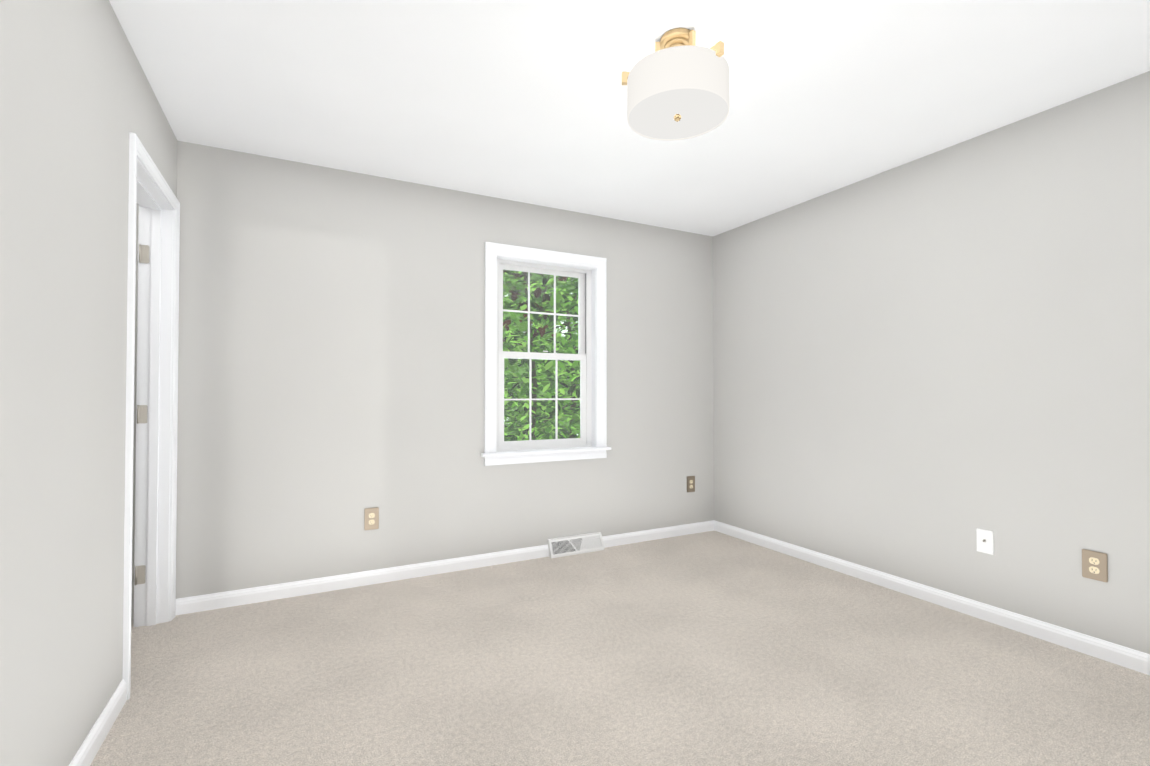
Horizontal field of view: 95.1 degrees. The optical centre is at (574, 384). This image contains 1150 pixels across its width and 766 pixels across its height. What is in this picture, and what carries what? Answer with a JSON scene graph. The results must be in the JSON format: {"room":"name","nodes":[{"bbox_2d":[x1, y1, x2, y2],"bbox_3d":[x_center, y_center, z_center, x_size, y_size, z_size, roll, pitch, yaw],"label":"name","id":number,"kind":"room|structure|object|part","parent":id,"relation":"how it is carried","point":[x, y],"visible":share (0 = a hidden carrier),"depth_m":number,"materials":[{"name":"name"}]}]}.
{"room":"empty bedroom","nodes":[
{"label":"empty bedroom","id":0,"kind":"room"},
{"bbox_2d":[0,0,173,765],"bbox_3d":[-1.231,-0.071,0.983,0.125,2.440,3.673,0,-1,-28],"label":"wall","id":1,"kind":"structure","parent":0,"point":[66,93],"depth_m":1.44,"materials":[{"name":"grey paint"}]},
{"bbox_2d":[69,679,126,765],"bbox_3d":[-1.019,1.105,0.710,0.014,0.080,2.775,0,-1,-28],"label":"baseboard","id":2,"kind":"structure","parent":1,"relation":"attached to","point":[88,750],"depth_m":1.70,"materials":[{"name":"white wood"}]},
{"bbox_2d":[133,202,140,626],"bbox_3d":[-1.975,0.113,2.252,0.020,2.110,0.817,0,-1,-28],"label":"door frame","id":3,"kind":"structure","parent":1,"relation":"attached to","point":[137,403],"depth_m":2.57,"materials":[{"name":"white wood"}]},
{"bbox_2d":[122,132,179,699],"bbox_3d":[-1.902,0.114,2.290,0.144,2.110,0.817,0,-1,-28],"label":"door frame","id":4,"kind":"structure","parent":1,"relation":"attached to","point":[153,515],"depth_m":2.58,"materials":[{"name":"white wood"}]},
{"bbox_2d":[135,565,145,584],"bbox_3d":[-2.112,0.923,2.555,0.040,0.089,0.009,0,-1,-28],"label":"door jamb hinge","id":5,"kind":"object","parent":4,"relation":"attached to","point":[140,574],"visible":1,"depth_m":2.56,"materials":[{"name":"grey metal"}]},
{"bbox_2d":[137,405,146,423],"bbox_3d":[-2.112,0.143,2.567,0.040,0.089,0.009,0,-1,-28],"label":"door jamb hinge","id":6,"kind":"object","parent":4,"relation":"attached to","point":[141,413],"visible":1,"depth_m":2.57,"materials":[{"name":"grey metal"}]},
{"bbox_2d":[139,244,148,262],"bbox_3d":[-2.112,-0.642,2.578,0.040,0.089,0.009,0,-1,-28],"label":"door jamb hinge","id":7,"kind":"object","parent":4,"relation":"attached to","point":[143,253],"visible":1,"depth_m":2.58,"materials":[{"name":"grey metal"}]},
{"bbox_2d":[174,135,176,197],"bbox_3d":[-2.096,-0.046,2.643,0.125,2.440,0.072,0,-1,-28],"label":"wall","id":8,"kind":"structure","parent":0,"point":[175,166],"depth_m":2.69,"materials":[{"name":"grey paint"}]},
{"bbox_2d":[131,141,713,621],"bbox_3d":[-0.891,-0.035,3.382,4.795,2.440,0.125,0,-1,-28],"label":"wall","id":9,"kind":"structure","parent":0,"point":[331,351],"depth_m":3.16,"materials":[{"name":"grey paint"}]},
{"bbox_2d":[175,545,548,615],"bbox_3d":[-1.120,1.142,3.166,2.105,0.080,0.014,0,-1,-28],"label":"baseboard","id":10,"kind":"structure","parent":9,"relation":"attached to","point":[199,603],"depth_m":3.06,"materials":[{"name":"white wood"}]},
{"bbox_2d":[364,507,378,529],"bbox_3d":[-1.209,0.795,3.128,0.080,0.128,0.008,0,-1,-28],"label":"electrical outlet","id":11,"kind":"object","parent":9,"relation":"attached to","point":[371,518],"visible":1,"depth_m":3.12,"materials":[{"name":"beige plastic"}]},
{"bbox_2d":[481,242,610,465],"bbox_3d":[-0.208,-0.203,3.724,0.970,1.473,0.194,0,-1,-28],"label":"double-hung window","id":12,"kind":"structure","parent":9,"relation":"in","point":[589,272],"depth_m":3.74,"materials":[{"name":"white plastic"}]},
{"bbox_3d":[-0.237,-0.516,3.785,0.610,0.583,0.004,0,-1,-28],"label":"sash glass","id":13,"kind":"part","parent":12,"relation":"part of","materials":[{"name":"clear glass"}]},
{"bbox_3d":[-0.237,-0.509,3.785,0.690,0.649,0.028,0,-1,-28],"label":"sash","id":14,"kind":"part","parent":12,"relation":"part of","materials":[{"name":"white plastic"}]},
{"bbox_3d":[-0.224,0.104,3.749,0.690,0.663,0.028,0,-1,-28],"label":"sash","id":15,"kind":"part","parent":12,"relation":"part of","materials":[{"name":"white plastic"}]},
{"bbox_3d":[-0.224,0.102,3.749,0.610,0.587,0.004,0,-1,-28],"label":"sash glass","id":16,"kind":"part","parent":12,"relation":"part of","materials":[{"name":"clear glass"}]},
{"bbox_3d":[-0.233,-0.201,3.771,0.760,1.310,0.087,0,-1,-28],"label":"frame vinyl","id":17,"kind":"part","parent":12,"relation":"part of","materials":[{"name":"white plastic"}]},
{"bbox_3d":[-0.182,0.502,3.663,0.926,0.060,0.017,0,-1,-28],"label":"apron trim","id":18,"kind":"part","parent":12,"relation":"part of","materials":[{"name":"white wood"}]},
{"bbox_3d":[-0.193,0.463,3.686,0.970,0.020,0.131,0,-1,-28],"label":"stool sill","id":19,"kind":"part","parent":12,"relation":"part of","materials":[{"name":"white wood"}]},
{"bbox_2d":[548,532,603,558],"bbox_3d":[0.011,1.131,3.728,0.420,0.118,0.064,0,-1,-28],"label":"air vent","id":20,"kind":"object","parent":9,"relation":"in","point":[567,546],"visible":1,"depth_m":3.71,"materials":[{"name":"white metal"}]},
{"bbox_2d":[602,520,713,547],"bbox_3d":[0.671,1.156,4.099,1.095,0.080,0.014,0,-1,-28],"label":"baseboard","id":21,"kind":"structure","parent":9,"relation":"attached to","point":[647,535],"depth_m":4.07,"materials":[{"name":"white wood"}]},
{"bbox_2d":[687,476,694,491],"bbox_3d":[0.936,0.800,4.246,0.080,0.128,0.008,0,-1,-28],"label":"electrical outlet","id":22,"kind":"object","parent":9,"relation":"attached to","point":[690,483],"visible":1,"depth_m":4.24,"materials":[{"name":"beige plastic"}]},
{"bbox_2d":[90,531,1149,765],"bbox_3d":[0.502,1.193,0.582,4.895,0.100,6.345,0,-1,-28],"label":"floor","id":23,"kind":"structure","parent":0,"point":[711,648],"depth_m":2.10,"materials":[{"name":"carpet"}]},
{"bbox_2d":[109,0,1149,235],"bbox_3d":[0.502,-1.346,0.620,4.895,0.100,6.345,0,-1,-28],"label":"ceiling","id":24,"kind":"structure","parent":0,"point":[524,101],"depth_m":2.23,"materials":[{"name":"white paint"}]},
{"bbox_2d":[622,28,728,140],"bbox_3d":[0.383,-1.125,1.933,0.368,0.304,0.388,0,-1,-28],"label":"flush-mount light fixture","id":25,"kind":"object","parent":24,"relation":"attached to","point":[677,82],"visible":0.98,"depth_m":1.84,"materials":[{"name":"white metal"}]},
{"bbox_2d":[629,89,727,138],"bbox_3d":[0.378,-0.994,1.940,0.359,0.003,0.359,0,-1,-28],"label":"diffuser","id":26,"kind":"object","parent":25,"relation":"attached to","point":[699,111],"depth_m":1.92,"materials":[{"name":"white glass"}]},
{"bbox_2d":[713,71,1149,653],"bbox_3d":[2.074,-0.044,2.744,0.125,2.440,3.745,0,-1,-28],"label":"wall","id":27,"kind":"structure","parent":0,"point":[927,367],"depth_m":2.71,"materials":[{"name":"grey paint"}]},
{"bbox_2d":[714,520,1149,674],"bbox_3d":[1.984,1.136,2.750,0.014,0.080,3.620,0,-1,-28],"label":"baseboard","id":28,"kind":"structure","parent":27,"relation":"attached to","point":[1127,657],"depth_m":2.69,"materials":[{"name":"white wood"}]},
{"bbox_2d":[976,528,993,554],"bbox_3d":[2.047,0.783,2.630,0.018,0.115,0.072,0,-1,-28],"label":"outlet plate","id":29,"kind":"object","parent":27,"relation":"attached to","point":[985,541],"visible":1,"depth_m":2.63,"materials":[{"name":"white plastic"}]},
{"bbox_2d":[1082,549,1107,582],"bbox_3d":[2.240,0.779,2.269,0.008,0.122,0.082,0,-1,-28],"label":"outlet","id":30,"kind":"object","parent":27,"relation":"attached to","point":[1094,565],"visible":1,"depth_m":2.27,"materials":[{"name":"beige plastic"}]},
{"label":"outside","id":31,"kind":"structure","parent":0,"visible":0},
{"bbox_2d":[503,271,579,440],"bbox_3d":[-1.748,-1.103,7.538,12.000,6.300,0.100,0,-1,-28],"label":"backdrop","id":32,"kind":"structure","parent":31,"point":[506,315],"depth_m":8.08,"materials":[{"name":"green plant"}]},
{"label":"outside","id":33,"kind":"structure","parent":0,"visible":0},
{"bbox_2d":[503,270,579,440],"bbox_3d":[-0.290,-0.179,5.733,4.102,4.003,2.504,0,-1,-28],"label":"tree","id":34,"kind":"object","parent":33,"point":[507,325],"depth_m":5.48,"materials":[{"name":"green plant"}]}
]}

